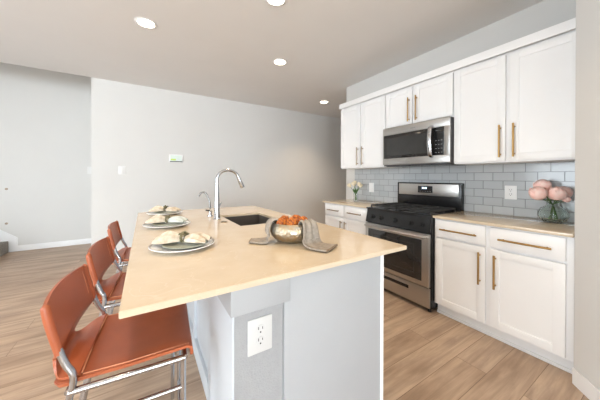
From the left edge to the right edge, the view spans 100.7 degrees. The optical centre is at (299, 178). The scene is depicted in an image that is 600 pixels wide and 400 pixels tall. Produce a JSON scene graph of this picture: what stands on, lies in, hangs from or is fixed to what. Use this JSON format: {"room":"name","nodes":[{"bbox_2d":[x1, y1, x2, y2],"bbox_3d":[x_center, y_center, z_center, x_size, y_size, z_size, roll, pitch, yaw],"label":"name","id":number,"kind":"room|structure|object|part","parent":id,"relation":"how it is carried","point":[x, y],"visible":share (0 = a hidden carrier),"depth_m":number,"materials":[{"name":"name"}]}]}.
{"room":"kitchen","nodes":[
{"label":"kitchen","id":0,"kind":"room"},
{"bbox_2d":[0,62,90,244],"bbox_3d":[-5.625,-1.361,3.759,4.427,5.200,0.120,0,0,-32],"label":"wall","id":1,"kind":"structure","parent":0,"point":[45,115],"depth_m":4.39,"materials":[{"name":"paint"}]},
{"bbox_2d":[0,230,17,251],"bbox_3d":[-5.957,0.043,3.479,2.770,2.391,0.016,0,0,-32],"label":"trim","id":2,"kind":"structure","parent":1,"relation":"attached to","point":[12,240],"depth_m":4.17,"materials":[{"name":"paint"}]},
{"bbox_2d":[18,238,90,250],"bbox_3d":[-4.302,1.192,4.517,1.137,0.095,0.014,0,0,-32],"label":"baseboard","id":3,"kind":"structure","parent":1,"relation":"attached to","point":[80,241],"depth_m":4.44,"materials":[{"name":"paint"}]},
{"bbox_2d":[91,77,345,249],"bbox_3d":[-0.705,-0.302,5.392,5.893,3.095,0.120,0,0,-32],"label":"wall","id":4,"kind":"structure","parent":0,"point":[288,162],"depth_m":4.60,"materials":[{"name":"paint"}]},
{"bbox_2d":[118,166,125,173],"bbox_3d":[-2.848,-0.127,3.980,0.096,0.132,0.010,0,0,-32],"label":"light switch","id":5,"kind":"object","parent":4,"relation":"attached to","point":[121,169],"visible":1,"depth_m":3.98,"materials":[{"name":"plastic"}]},
{"bbox_2d":[169,154,182,161],"bbox_3d":[-2.183,-0.348,4.383,0.220,0.135,0.026,0,0,-32],"label":"wall panel","id":6,"kind":"object","parent":4,"relation":"attached to","point":[172,157],"visible":1,"depth_m":4.37,"materials":[{"name":"white plastic"}]},
{"bbox_2d":[0,0,543,118],"bbox_3d":[0.647,-1.666,-0.848,10.200,0.320,11.890,0,0,-32],"label":"ceiling","id":7,"kind":"structure","parent":0,"point":[221,49],"depth_m":2.75,"materials":[{"name":"paint"}]},
{"bbox_2d":[134,17,157,28],"bbox_3d":[-1.512,-1.519,2.442,0.200,0.005,0.200,0,0,-32],"label":"recessed light","id":8,"kind":"object","parent":7,"relation":"in","point":[144,22],"visible":1,"depth_m":2.43,"materials":[{"name":"paint"}]},
{"bbox_2d":[265,0,287,6],"bbox_3d":[-0.203,-1.514,2.105,0.200,0.005,0.200,0,0,-32],"label":"recessed light","id":9,"kind":"object","parent":7,"relation":"in","point":[275,3],"visible":1,"depth_m":2.15,"materials":[{"name":"paint"}]},
{"bbox_2d":[272,58,287,65],"bbox_3d":[-0.262,-1.518,3.262,0.200,0.005,0.200,0,0,-32],"label":"recessed light","id":10,"kind":"object","parent":7,"relation":"in","point":[279,61],"visible":1,"depth_m":3.25,"materials":[{"name":"paint"}]},
{"bbox_2d":[0,243,588,399],"bbox_3d":[0.317,1.317,-0.320,10.200,0.100,13.111,0,0,-32],"label":"floor","id":11,"kind":"structure","parent":0,"point":[433,355],"depth_m":1.72,"materials":[{"name":"brown wood"}]},
{"bbox_2d":[0,241,7,256],"bbox_3d":[-5.550,0.482,3.026,2.358,1.519,1.183,0,0,-32],"label":"staircase","id":12,"kind":"structure","parent":11,"relation":"on","point":[3,245],"depth_m":4.03,"materials":[{"name":"grey carpet"}]},
{"bbox_2d":[40,264,192,399],"bbox_3d":[-0.708,0.819,1.003,0.480,0.885,0.428,0,0,-28],"label":"counter stool","id":13,"kind":"object","parent":11,"relation":"on","point":[109,343],"visible":0.98,"depth_m":0.92,"materials":[{"name":"orange leather"}]},
{"bbox_3d":[-0.762,0.830,0.748,0.145,0.864,0.027,0,0,-28],"label":"leg","id":14,"kind":"part","parent":13,"relation":"part of","materials":[{"name":"silver metal"}]},
{"bbox_3d":[-0.835,0.510,0.935,0.108,0.267,0.422,0,0,-28],"label":"backrest","id":15,"kind":"part","parent":13,"relation":"part of","materials":[{"name":"orange leather"}]},
{"bbox_3d":[-0.949,0.829,1.102,0.145,0.864,0.027,0,0,-28],"label":"leg","id":16,"kind":"part","parent":13,"relation":"part of","materials":[{"name":"silver metal"}]},
{"bbox_3d":[-0.675,0.644,1.020,0.406,0.048,0.401,0,0,-28],"label":"seat","id":17,"kind":"part","parent":13,"relation":"part of","materials":[{"name":"orange leather"}]},
{"bbox_3d":[-0.571,0.662,0.844,0.327,0.020,0.020,0,0,-28],"label":"seat rail","id":18,"kind":"part","parent":13,"relation":"part of","materials":[{"name":"silver metal"}]},
{"bbox_3d":[-0.621,0.960,1.276,0.019,0.598,0.019,0,0,-28],"label":"leg","id":19,"kind":"part","parent":13,"relation":"part of","materials":[{"name":"silver metal"}]},
{"bbox_3d":[-0.433,0.962,0.923,0.019,0.598,0.019,0,0,-28],"label":"leg","id":20,"kind":"part","parent":13,"relation":"part of","materials":[{"name":"silver metal"}]},
{"bbox_3d":[-0.522,0.662,1.101,0.019,0.019,0.408,0,0,-28],"label":"rail","id":21,"kind":"part","parent":13,"relation":"part of","materials":[{"name":"silver metal"}]},
{"bbox_2d":[106,221,130,314],"bbox_3d":[-1.365,0.814,2.101,0.480,0.885,0.428,0,0,-30],"label":"counter stool","id":22,"kind":"object","parent":11,"relation":"on","point":[114,232],"visible":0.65,"depth_m":2.01,"materials":[{"name":"orange leather"}]},
{"bbox_3d":[-1.409,0.825,1.843,0.145,0.864,0.027,0,0,-30],"label":"leg","id":23,"kind":"part","parent":22,"relation":"part of","materials":[{"name":"silver metal"}]},
{"bbox_3d":[-1.489,0.505,2.028,0.108,0.267,0.422,0,0,-30],"label":"backrest","id":24,"kind":"part","parent":22,"relation":"part of","materials":[{"name":"orange leather"}]},
{"bbox_3d":[-1.332,0.639,2.118,0.406,0.048,0.401,0,0,-30],"label":"seat","id":25,"kind":"part","parent":22,"relation":"part of","materials":[{"name":"orange leather"}]},
{"bbox_3d":[-1.610,0.824,2.191,0.145,0.864,0.027,0,0,-30],"label":"leg","id":26,"kind":"part","parent":22,"relation":"part of","materials":[{"name":"silver metal"}]},
{"bbox_2d":[79,236,173,399],"bbox_3d":[-1.000,0.817,1.505,0.480,0.885,0.428,0,0,-27],"label":"counter stool","id":27,"kind":"object","parent":11,"relation":"on","point":[99,257],"visible":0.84,"depth_m":1.41,"materials":[{"name":"orange leather"}]},
{"bbox_3d":[-1.059,0.828,1.251,0.145,0.864,0.027,0,0,-27],"label":"leg","id":28,"kind":"part","parent":27,"relation":"part of","materials":[{"name":"silver metal"}]},
{"bbox_3d":[-1.128,0.508,1.439,0.108,0.267,0.422,0,0,-27],"label":"backrest","id":29,"kind":"part","parent":27,"relation":"part of","materials":[{"name":"orange leather"}]},
{"bbox_3d":[-0.967,0.642,1.521,0.406,0.048,0.401,0,0,-27],"label":"seat","id":30,"kind":"part","parent":27,"relation":"part of","materials":[{"name":"orange leather"}]},
{"bbox_3d":[-0.866,0.660,1.344,0.327,0.020,0.020,0,0,-27],"label":"seat rail","id":31,"kind":"part","parent":27,"relation":"part of","materials":[{"name":"silver metal"}]},
{"bbox_3d":[-1.240,0.826,1.608,0.145,0.864,0.027,0,0,-27],"label":"leg","id":32,"kind":"part","parent":27,"relation":"part of","materials":[{"name":"silver metal"}]},
{"bbox_3d":[-0.728,0.959,1.420,0.019,0.598,0.019,0,0,-27],"label":"leg","id":33,"kind":"part","parent":27,"relation":"part of","materials":[{"name":"silver metal"}]},
{"bbox_2d":[187,255,383,399],"bbox_3d":[-0.432,0.811,1.901,0.802,0.893,2.064,0,0,-32],"label":"kitchen island","id":34,"kind":"object","parent":11,"relation":"on","point":[327,324],"visible":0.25,"depth_m":1.01,"materials":[{"name":"paint"}]},
{"bbox_3d":[-0.746,0.810,1.911,0.160,0.893,1.710,0,0,-32],"label":"panel","id":35,"kind":"part","parent":34,"relation":"part of","materials":[{"name":"paint"}]},
{"bbox_2d":[248,314,271,356],"bbox_3d":[-0.141,0.556,0.882,0.092,0.124,0.009,0,0,-32],"label":"outlet","id":36,"kind":"object","parent":34,"relation":"attached to","point":[259,329],"visible":1,"depth_m":0.88,"materials":[{"name":"plastic"}]},
{"bbox_2d":[256,325,264,345],"bbox_3d":[-0.140,0.556,0.880,0.033,0.074,0.002,0,0,-32],"label":"socket","id":37,"kind":"object","parent":36,"relation":"attached to","point":[260,329],"depth_m":0.88,"materials":[{"name":"plastic"}]},
{"bbox_2d":[119,206,406,318],"bbox_3d":[-0.520,0.353,1.861,1.202,0.020,2.118,0,0,-32],"label":"island countertop","id":38,"kind":"structure","parent":34,"relation":"on","point":[154,281],"depth_m":1.07,"materials":[{"name":"beige stone"}]},
{"bbox_2d":[146,210,182,214],"bbox_3d":[-1.269,0.328,2.345,0.306,0.022,0.306,0,0,-32],"label":"dinner plate","id":39,"kind":"object","parent":38,"relation":"on","point":[179,211],"visible":0.56,"depth_m":2.28,"materials":[{"name":"white ceramic"}]},
{"bbox_2d":[154,210,177,213],"bbox_3d":[-1.254,0.322,2.340,0.208,0.016,0.208,0,0,-32],"label":"salad plate","id":40,"kind":"object","parent":39,"relation":"on","point":[158,212],"visible":0.77,"depth_m":2.35,"materials":[{"name":"green ceramic"}]},
{"bbox_2d":[148,205,180,211],"bbox_3d":[-1.274,0.288,2.355,0.264,0.062,0.136,0,0,0],"label":"napkin","id":41,"kind":"object","parent":40,"relation":"on","point":[157,208],"visible":1,"depth_m":2.33,"materials":[{"name":"beige fabric"}]},
{"bbox_2d":[142,220,190,227],"bbox_3d":[-0.948,0.331,1.779,0.306,0.022,0.306,0,0,-32],"label":"dinner plate","id":42,"kind":"object","parent":38,"relation":"on","point":[148,225],"visible":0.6,"depth_m":1.72,"materials":[{"name":"white ceramic"}]},
{"bbox_2d":[152,220,184,225],"bbox_3d":[-0.933,0.325,1.774,0.208,0.016,0.208,0,0,-32],"label":"salad plate","id":43,"kind":"object","parent":42,"relation":"on","point":[160,223],"visible":0.77,"depth_m":1.76,"materials":[{"name":"green ceramic"}]},
{"bbox_2d":[145,215,187,222],"bbox_3d":[-0.952,0.291,1.789,0.264,0.059,0.136,0,0,-3],"label":"napkin","id":44,"kind":"object","parent":43,"relation":"on","point":[157,218],"visible":1,"depth_m":1.76,"materials":[{"name":"beige fabric"}]},
{"bbox_2d":[148,236,214,252],"bbox_3d":[-0.583,0.334,1.241,0.300,0.022,0.300,0,0,-32],"label":"dinner plate","id":45,"kind":"object","parent":38,"relation":"on","point":[153,247],"visible":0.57,"depth_m":1.18,"materials":[{"name":"white ceramic"}]},
{"bbox_2d":[162,238,207,248],"bbox_3d":[-0.568,0.328,1.236,0.208,0.016,0.208,0,0,-32],"label":"salad plate","id":46,"kind":"object","parent":45,"relation":"on","point":[175,245],"visible":0.68,"depth_m":1.22,"materials":[{"name":"green ceramic"}]},
{"bbox_2d":[152,231,210,243],"bbox_3d":[-0.587,0.294,1.251,0.264,0.059,0.136,0,0,0],"label":"napkin","id":47,"kind":"object","parent":46,"relation":"on","point":[166,237],"visible":1,"depth_m":1.22,"materials":[{"name":"beige fabric"}]},
{"bbox_2d":[198,192,212,215],"bbox_3d":[-0.839,0.231,2.211,0.125,0.221,0.060,0,0,-24],"label":"tap","id":48,"kind":"object","parent":38,"relation":"on","point":[209,210],"visible":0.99,"depth_m":2.22,"materials":[{"name":"silver metal"}]},
{"bbox_3d":[-0.853,0.206,2.223,0.109,0.171,0.016,0,0,-14],"label":"spout","id":49,"kind":"part","parent":48,"relation":"part of","materials":[{"name":"silver metal"}]},
{"bbox_2d":[213,169,243,219],"bbox_3d":[-0.615,0.131,2.147,0.266,0.422,0.094,0,0,-32],"label":"faucet","id":50,"kind":"object","parent":38,"relation":"on","point":[217,203],"visible":1,"depth_m":2.07,"materials":[{"name":"silver metal"}]},
{"bbox_3d":[-0.616,0.006,2.126,0.206,0.172,0.025,0,0,-32],"label":"spout","id":51,"kind":"part","parent":50,"relation":"part of","materials":[{"name":"silver metal"}]},
{"bbox_2d":[224,214,268,225],"bbox_3d":[-0.419,0.471,2.127,0.402,0.212,0.602,0,0,-32],"label":"sink","id":52,"kind":"object","parent":38,"relation":"in","point":[248,219],"visible":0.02,"depth_m":2.40,"materials":[{"name":"grey metal"}]},
{"bbox_2d":[270,221,302,242],"bbox_3d":[-0.042,0.293,1.372,0.245,0.106,0.245,0,0,-32],"label":"bowl","id":53,"kind":"object","parent":38,"relation":"on","point":[282,233],"visible":0.66,"depth_m":1.26,"materials":[{"name":"metal"}]},
{"bbox_2d":[276,218,286,224],"bbox_3d":[-0.099,0.245,1.339,0.065,0.064,0.062,0,0,-32],"label":"ball","id":54,"kind":"object","parent":53,"relation":"in","point":[282,221],"visible":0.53,"depth_m":1.32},
{"bbox_2d":[286,217,298,224],"bbox_3d":[-0.041,0.241,1.326,0.067,0.069,0.068,0,0,-32],"label":"ball","id":55,"kind":"object","parent":53,"relation":"in","point":[291,221],"visible":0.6,"depth_m":1.30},
{"bbox_2d":[249,217,337,251],"bbox_3d":[-0.048,0.278,1.294,0.473,0.127,0.149,0,0,23],"label":"linen cloth","id":56,"kind":"object","parent":53,"relation":"in","point":[311,237],"visible":0.95,"depth_m":1.27,"materials":[{"name":"beige fabric"}]},
{"bbox_2d":[297,216,307,221],"bbox_3d":[0.018,0.241,1.346,0.070,0.069,0.070,0,0,-32],"label":"ball","id":57,"kind":"object","parent":53,"relation":"in","point":[302,217],"visible":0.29,"depth_m":1.33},
{"bbox_3d":[0.165,0.815,1.080,0.540,0.893,0.020,0,0,-32],"label":"panel","id":58,"kind":"part","parent":34,"relation":"part of","materials":[{"name":"paint"}]},
{"bbox_2d":[325,203,366,234],"bbox_3d":[0.833,0.810,3.504,0.649,0.891,0.850,0,0,-32],"label":"base cabinet","id":59,"kind":"object","parent":11,"relation":"on","point":[351,218],"visible":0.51,"depth_m":3.31,"materials":[{"name":"paint"}]},
{"bbox_3d":[0.491,0.450,3.532,0.020,0.152,0.398,0,0,-32],"label":"drawer","id":60,"kind":"part","parent":59,"relation":"part of","materials":[{"name":"paint"}]},
{"bbox_3d":[0.490,0.842,3.533,0.020,0.600,0.398,0,0,-32],"label":"door","id":61,"kind":"part","parent":59,"relation":"part of","materials":[{"name":"paint"}]},
{"bbox_2d":[323,199,386,207],"bbox_3d":[0.837,0.352,3.522,0.623,0.022,0.880,0,0,-32],"label":"countertop","id":62,"kind":"structure","parent":59,"relation":"on","point":[348,202],"depth_m":3.47,"materials":[{"name":"beige stone"}]},
{"bbox_2d":[353,192,357,200],"bbox_3d":[0.829,0.278,3.699,0.068,0.125,0.068,0,0,-32],"label":"vase","id":63,"kind":"object","parent":62,"relation":"on","point":[355,195],"visible":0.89,"depth_m":3.67,"materials":[{"name":"clear glass"}]},
{"bbox_3d":[0.712,0.844,3.177,0.020,0.600,0.414,0,0,-32],"label":"door","id":64,"kind":"part","parent":59,"relation":"part of","materials":[{"name":"paint"}]},
{"bbox_3d":[0.713,0.452,3.176,0.020,0.152,0.414,0,0,-32],"label":"drawer","id":65,"kind":"part","parent":59,"relation":"part of","materials":[{"name":"paint"}]},
{"bbox_2d":[364,182,463,311],"bbox_3d":[1.230,0.656,2.778,0.723,1.205,0.787,0,0,-32],"label":"gas range","id":66,"kind":"object","parent":11,"relation":"on","point":[409,273],"visible":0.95,"depth_m":2.58,"materials":[{"name":"silver metal"}]},
{"bbox_3d":[0.975,0.778,2.635,0.005,0.390,0.660,0,0,-32],"label":"door glass","id":67,"kind":"part","parent":66,"relation":"part of","materials":[{"name":"black glass"}]},
{"bbox_3d":[0.955,0.550,2.606,0.073,0.025,0.769,0,0,-32],"label":"door handle","id":68,"kind":"part","parent":66,"relation":"part of","materials":[{"name":"silver metal"}]},
{"bbox_3d":[0.992,1.084,2.632,0.004,0.032,0.345,0,0,-32],"label":"drawer pull","id":69,"kind":"part","parent":66,"relation":"part of","materials":[{"name":"silver metal"}]},
{"bbox_3d":[0.996,0.771,2.633,0.030,0.495,0.777,0,0,-32],"label":"oven door","id":70,"kind":"part","parent":66,"relation":"part of","materials":[{"name":"silver metal"}]},
{"bbox_3d":[1.015,0.440,2.643,0.071,0.148,0.783,0,0,-32],"label":"knob panel","id":71,"kind":"part","parent":66,"relation":"part of","materials":[{"name":"black metal"}]},
{"bbox_3d":[1.001,1.122,2.638,0.020,0.183,0.777,0,0,-32],"label":"drawer","id":72,"kind":"part","parent":66,"relation":"part of","materials":[{"name":"silver metal"}]},
{"bbox_2d":[366,206,460,216],"bbox_3d":[1.256,0.355,2.793,0.607,0.017,0.787,0,0,-32],"label":"cooktop","id":73,"kind":"object","parent":66,"relation":"in","point":[381,209],"depth_m":2.59,"materials":[{"name":"black metal"}]},
{"bbox_3d":[1.482,0.136,2.933,0.007,0.135,0.725,0,0,-32],"label":"steel panel","id":74,"kind":"part","parent":66,"relation":"part of","materials":[{"name":"silver metal"}]},
{"bbox_2d":[435,218,574,373],"bbox_3d":[1.717,0.817,2.085,0.649,0.891,0.888,0,0,-32],"label":"base cabinet","id":75,"kind":"object","parent":11,"relation":"on","point":[513,287],"visible":0.93,"depth_m":1.83,"materials":[{"name":"paint"}]},
{"bbox_3d":[1.339,0.461,2.116,0.039,0.014,0.290,0,0,-32],"label":"drawer handle","id":76,"kind":"part","parent":75,"relation":"part of","materials":[{"name":"gold metal"}]},
{"bbox_3d":[1.364,0.457,2.132,0.020,0.152,0.392,0,0,-32],"label":"drawer","id":77,"kind":"part","parent":75,"relation":"part of","materials":[{"name":"paint"}]},
{"bbox_3d":[1.363,0.849,2.133,0.020,0.600,0.392,0,0,-32],"label":"door","id":78,"kind":"part","parent":75,"relation":"part of","materials":[{"name":"paint"}]},
{"bbox_3d":[1.423,0.717,1.980,0.039,0.255,0.014,0,0,-32],"label":"door handle","id":79,"kind":"part","parent":75,"relation":"part of","materials":[{"name":"gold metal"}]},
{"bbox_3d":[1.478,0.717,1.892,0.039,0.255,0.014,0,0,-32],"label":"door handle","id":80,"kind":"part","parent":75,"relation":"part of","materials":[{"name":"gold metal"}]},
{"bbox_2d":[433,211,574,237],"bbox_3d":[1.729,0.359,2.091,0.623,0.022,0.893,0,0,-32],"label":"countertop","id":81,"kind":"structure","parent":75,"relation":"on","point":[567,229],"depth_m":1.95,"materials":[{"name":"beige stone"}]},
{"bbox_2d":[537,202,569,222],"bbox_3d":[2.005,0.271,1.972,0.181,0.155,0.178,0,0,-32],"label":"vase","id":82,"kind":"object","parent":81,"relation":"on","point":[552,212],"visible":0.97,"depth_m":1.92,"materials":[{"name":"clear glass"}]},
{"bbox_2d":[528,186,551,202],"bbox_3d":[1.928,0.195,1.951,0.214,0.265,0.118,0,0,17],"label":"peony","id":83,"kind":"object","parent":82,"relation":"in","point":[537,192],"visible":0.96,"depth_m":1.94,"materials":[{"name":"pink plant"}]},
{"bbox_2d":[533,179,551,202],"bbox_3d":[1.964,0.167,2.012,0.109,0.319,0.121,0,0,-4],"label":"peony","id":84,"kind":"object","parent":82,"relation":"in","point":[543,183],"visible":0.66,"depth_m":1.98,"materials":[{"name":"pink plant"}]},
{"bbox_2d":[548,186,567,202],"bbox_3d":[1.990,0.195,1.929,0.116,0.264,0.116,0,0,-32],"label":"peony","id":85,"kind":"object","parent":82,"relation":"in","point":[556,193],"visible":0.94,"depth_m":1.90,"materials":[{"name":"pink plant"}]},
{"bbox_2d":[552,197,570,202],"bbox_3d":[2.032,0.234,1.946,0.060,0.187,0.122,0,0,-32],"label":"peony","id":86,"kind":"object","parent":82,"relation":"in","point":[567,199],"visible":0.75,"depth_m":1.90,"materials":[{"name":"pink plant"}]},
{"bbox_2d":[555,186,573,202],"bbox_3d":[2.070,0.196,1.964,0.148,0.263,0.114,0,0,-32],"label":"peony","id":87,"kind":"object","parent":82,"relation":"in","point":[570,191],"visible":0.37,"depth_m":1.93,"materials":[{"name":"pink plant"}]},
{"bbox_3d":[1.531,1.251,1.971,0.015,0.022,0.888,0,0,-32],"label":"moulding","id":88,"kind":"part","parent":75,"relation":"part of","materials":[{"name":"paint"}]},
{"bbox_3d":[1.568,0.463,1.748,0.039,0.014,0.290,0,0,-32],"label":"drawer handle","id":89,"kind":"part","parent":75,"relation":"part of","materials":[{"name":"gold metal"}]},
{"bbox_3d":[1.593,0.459,1.763,0.020,0.152,0.408,0,0,-32],"label":"drawer","id":90,"kind":"part","parent":75,"relation":"part of","materials":[{"name":"paint"}]},
{"bbox_3d":[1.592,0.851,1.765,0.020,0.600,0.408,0,0,-32],"label":"door","id":91,"kind":"part","parent":75,"relation":"part of","materials":[{"name":"paint"}]},
{"bbox_2d":[346,0,575,221],"bbox_3d":[1.588,-0.129,3.023,0.120,2.775,2.853,0,0,-32],"label":"wall","id":92,"kind":"structure","parent":0,"point":[545,14],"depth_m":2.58,"materials":[{"name":"paint"}]},
{"bbox_2d":[341,94,401,168],"bbox_3d":[0.971,-0.622,3.530,0.387,0.965,0.830,0,0,-32],"label":"upper cabinet","id":93,"kind":"object","parent":92,"relation":"attached to","point":[363,124],"visible":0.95,"depth_m":3.39,"materials":[{"name":"paint"}]},
{"bbox_3d":[0.737,-0.591,3.634,0.020,0.876,0.394,0,0,-32],"label":"door","id":94,"kind":"part","parent":93,"relation":"part of","materials":[{"name":"paint"}]},
{"bbox_3d":[0.961,-0.589,3.273,0.020,0.876,0.396,0,0,-32],"label":"door","id":95,"kind":"part","parent":93,"relation":"part of","materials":[{"name":"paint"}]},
{"bbox_2d":[339,18,575,109],"bbox_3d":[1.417,-1.077,2.838,0.364,0.072,2.503,0,0,-32],"label":"crown molding","id":96,"kind":"structure","parent":93,"relation":"attached to","point":[569,25],"depth_m":2.22,"materials":[{"name":"paint"}]},
{"bbox_2d":[386,70,454,128],"bbox_3d":[1.405,-0.851,2.835,0.387,0.500,0.800,0,0,-32],"label":"upper cabinet","id":97,"kind":"object","parent":92,"relation":"attached to","point":[433,98],"visible":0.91,"depth_m":2.69,"materials":[{"name":"paint"}]},
{"bbox_3d":[1.168,-0.820,2.942,0.020,0.411,0.355,0,0,-32],"label":"door","id":98,"kind":"part","parent":97,"relation":"part of","materials":[{"name":"paint"}]},
{"bbox_3d":[1.269,-0.771,2.723,0.039,0.270,0.014,0,0,-32],"label":"door handle","id":99,"kind":"part","parent":97,"relation":"part of","materials":[{"name":"gold metal"}]},
{"bbox_2d":[383,116,458,166],"bbox_3d":[1.368,-0.367,2.814,0.449,0.461,0.792,0,0,-32],"label":"microwave","id":100,"kind":"object","parent":97,"relation":"attached to","point":[428,143],"visible":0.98,"depth_m":2.65,"materials":[{"name":"silver metal"}]},
{"bbox_3d":[1.200,-0.372,2.798,0.017,0.277,0.617,0,0,-32],"label":"door","id":101,"kind":"part","parent":100,"relation":"part of","materials":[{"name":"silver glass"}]},
{"bbox_3d":[1.322,-0.373,2.529,0.070,0.334,0.043,0,0,-32],"label":"door handle","id":102,"kind":"part","parent":100,"relation":"part of","materials":[{"name":"silver metal"}]},
{"bbox_3d":[1.392,-0.371,2.489,0.018,0.277,0.101,0,0,-32],"label":"control panel","id":103,"kind":"part","parent":100,"relation":"part of","materials":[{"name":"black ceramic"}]},
{"bbox_3d":[1.385,-0.818,2.594,0.020,0.411,0.405,0,0,-32],"label":"door","id":104,"kind":"part","parent":97,"relation":"part of","materials":[{"name":"paint"}]},
{"bbox_2d":[355,161,574,221],"bbox_3d":[1.557,0.101,2.950,0.008,0.485,2.531,0,0,-32],"label":"backsplash","id":105,"kind":"structure","parent":92,"relation":"attached to","point":[484,185],"depth_m":2.46,"materials":[{"name":"grey tile"}]},
{"bbox_2d":[369,183,373,191],"bbox_3d":[1.068,0.140,3.718,0.009,0.140,0.092,0,0,-32],"label":"light switch","id":106,"kind":"object","parent":105,"relation":"attached to","point":[371,185],"visible":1,"depth_m":3.71,"materials":[{"name":"white plastic"}]},
{"bbox_2d":[505,185,516,199],"bbox_3d":[1.950,0.134,2.303,0.009,0.128,0.092,0,0,-32],"label":"outlet","id":107,"kind":"object","parent":105,"relation":"attached to","point":[510,191],"visible":1,"depth_m":2.30,"materials":[{"name":"white plastic"}]},
{"bbox_2d":[508,189,512,195],"bbox_3d":[1.948,0.134,2.301,0.002,0.070,0.034,0,0,-32],"label":"socket","id":108,"kind":"object","parent":107,"relation":"attached to","point":[510,191],"depth_m":2.30,"materials":[{"name":"white plastic"}]},
{"bbox_2d":[454,29,575,164],"bbox_3d":[1.843,-0.615,2.132,0.387,0.965,0.850,0,0,-32],"label":"upper cabinet","id":109,"kind":"object","parent":92,"relation":"attached to","point":[516,106],"visible":0.89,"depth_m":1.99,"materials":[{"name":"paint"}]},
{"bbox_3d":[1.605,-0.584,2.240,0.020,0.876,0.403,0,0,-32],"label":"door","id":110,"kind":"part","parent":109,"relation":"part of","materials":[{"name":"paint"}]},
{"bbox_3d":[1.669,-0.308,2.082,0.039,0.270,0.014,0,0,-32],"label":"door handle","id":111,"kind":"part","parent":109,"relation":"part of","materials":[{"name":"gold metal"}]},
{"bbox_3d":[1.719,-0.308,2.002,0.039,0.270,0.014,0,0,-32],"label":"door handle","id":112,"kind":"part","parent":109,"relation":"part of","materials":[{"name":"gold metal"}]},
{"bbox_3d":[1.835,-0.582,1.871,0.020,0.876,0.407,0,0,-32],"label":"door","id":113,"kind":"part","parent":109,"relation":"part of","materials":[{"name":"paint"}]},
{"bbox_2d":[574,0,599,389],"bbox_3d":[1.765,-0.121,0.768,0.632,2.775,2.577,0,0,19],"label":"wall","id":114,"kind":"structure","parent":0,"point":[587,89],"depth_m":1.45,"materials":[{"name":"paint"}]},
{"bbox_2d":[572,368,599,399],"bbox_3d":[1.456,1.219,0.562,0.018,0.095,2.000,0,0,13],"label":"baseboard","id":115,"kind":"structure","parent":114,"relation":"attached to","point":[587,388],"depth_m":1.44,"materials":[{"name":"paint"}]}
]}

